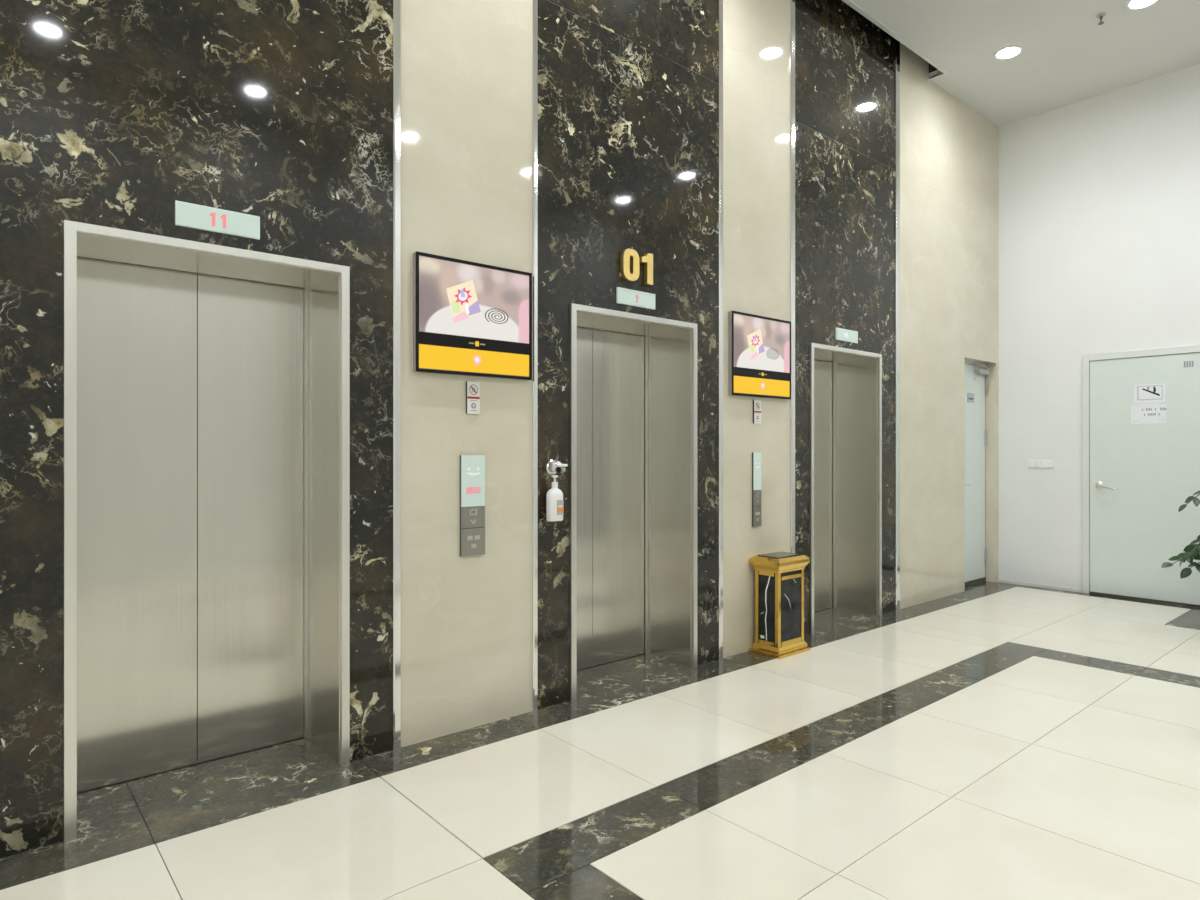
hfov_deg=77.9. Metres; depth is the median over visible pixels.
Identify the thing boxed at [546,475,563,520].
sanitizer bottle
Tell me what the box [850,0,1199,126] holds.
ceiling
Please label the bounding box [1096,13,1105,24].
sprinkler
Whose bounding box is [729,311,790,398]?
wall screen
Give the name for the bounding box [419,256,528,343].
picture
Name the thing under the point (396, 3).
trim
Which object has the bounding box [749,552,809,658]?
litter bin
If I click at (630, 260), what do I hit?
number sign
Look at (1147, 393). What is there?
notice
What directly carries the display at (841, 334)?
attached to the wall at (113, 113)
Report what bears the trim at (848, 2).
attached to the wall at (113, 113)
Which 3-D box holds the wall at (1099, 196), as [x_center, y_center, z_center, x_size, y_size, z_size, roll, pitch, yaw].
[5.662,-1.014,5.829,0.120,4.708,4.740,0,0,-40]
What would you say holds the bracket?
attached to the wall at (113, 113)
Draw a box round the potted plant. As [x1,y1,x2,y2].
[1161,490,1199,577]
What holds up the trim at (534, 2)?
attached to the wall at (113, 113)
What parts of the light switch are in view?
plate, plate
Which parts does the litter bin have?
corner post, rail, rail, marble panel, corner post, plate, cornice, rail, rail, marble panel, corner post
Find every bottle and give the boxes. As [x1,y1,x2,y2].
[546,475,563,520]
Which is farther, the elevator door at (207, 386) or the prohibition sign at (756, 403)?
the prohibition sign at (756, 403)
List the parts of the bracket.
push lever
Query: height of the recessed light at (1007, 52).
0.010 m
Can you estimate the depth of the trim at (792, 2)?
5.26 m
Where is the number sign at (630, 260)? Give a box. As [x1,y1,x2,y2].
[620,249,652,285]
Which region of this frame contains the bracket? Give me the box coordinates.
[544,460,567,474]
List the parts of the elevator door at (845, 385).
door panel, reveal panel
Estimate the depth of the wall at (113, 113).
3.68 m
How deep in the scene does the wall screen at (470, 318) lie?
3.55 m
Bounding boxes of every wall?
[0,0,998,858]
[999,64,1199,589]
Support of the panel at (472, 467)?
attached to the wall at (113, 113)
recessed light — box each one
[994,45,1022,59]
[1126,0,1157,9]
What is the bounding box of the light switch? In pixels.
[1028,460,1053,467]
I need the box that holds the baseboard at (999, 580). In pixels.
[998,579,1081,592]
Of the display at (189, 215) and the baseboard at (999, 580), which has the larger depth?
the baseboard at (999, 580)
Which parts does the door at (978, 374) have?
head rail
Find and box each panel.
[460,455,484,556]
[752,452,760,526]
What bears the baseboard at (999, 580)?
attached to the wall at (1099, 196)
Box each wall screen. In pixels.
[413,251,531,379]
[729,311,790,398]
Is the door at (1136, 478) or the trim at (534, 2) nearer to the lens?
the trim at (534, 2)
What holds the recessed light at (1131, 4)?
in the ceiling
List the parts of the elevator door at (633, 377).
door panel, door panel, reveal panel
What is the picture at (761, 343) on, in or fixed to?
on the wall screen at (759, 346)
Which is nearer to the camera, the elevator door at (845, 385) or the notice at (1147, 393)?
the elevator door at (845, 385)
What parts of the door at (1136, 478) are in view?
handle lever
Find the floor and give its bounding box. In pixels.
[0,581,1199,899]
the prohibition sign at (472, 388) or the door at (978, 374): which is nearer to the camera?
the prohibition sign at (472, 388)
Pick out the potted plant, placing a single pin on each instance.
(1192, 550)
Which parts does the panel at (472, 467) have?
glass, button plate, button plate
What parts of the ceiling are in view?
access panel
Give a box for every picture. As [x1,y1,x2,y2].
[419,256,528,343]
[734,314,789,372]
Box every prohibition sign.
[466,381,479,413]
[753,400,760,423]
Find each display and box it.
[175,200,259,239]
[616,287,654,309]
[835,328,857,342]
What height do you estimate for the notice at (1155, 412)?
0.177 m
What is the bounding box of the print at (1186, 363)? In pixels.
[1184,361,1192,366]
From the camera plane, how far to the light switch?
7.28 m
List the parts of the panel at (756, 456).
glass, button plate, button plate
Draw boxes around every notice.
[1131,403,1166,423]
[1134,383,1164,402]
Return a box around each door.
[64,220,349,842]
[569,303,696,701]
[809,343,881,634]
[965,358,992,586]
[1082,345,1199,607]
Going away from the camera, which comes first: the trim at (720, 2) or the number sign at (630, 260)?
the number sign at (630, 260)
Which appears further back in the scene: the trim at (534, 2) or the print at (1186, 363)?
the print at (1186, 363)
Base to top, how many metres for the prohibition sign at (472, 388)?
0.154 m
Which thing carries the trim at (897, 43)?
attached to the wall at (113, 113)
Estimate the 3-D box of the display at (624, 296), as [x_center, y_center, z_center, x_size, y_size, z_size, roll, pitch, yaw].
[0.211,-0.881,4.288,0.297,0.090,0.014,0,0,-40]
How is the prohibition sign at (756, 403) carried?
attached to the wall at (113, 113)
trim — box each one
[393,0,400,750]
[532,0,537,711]
[718,0,722,659]
[790,0,794,552]
[842,0,948,80]
[895,39,899,610]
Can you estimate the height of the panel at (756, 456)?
0.498 m
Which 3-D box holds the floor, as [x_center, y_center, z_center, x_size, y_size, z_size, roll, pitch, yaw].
[1.028,1.400,2.209,11.630,0.120,5.240,0,0,-40]
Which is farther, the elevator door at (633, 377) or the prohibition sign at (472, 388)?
the elevator door at (633, 377)
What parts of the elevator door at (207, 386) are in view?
door panel, door panel, reveal panel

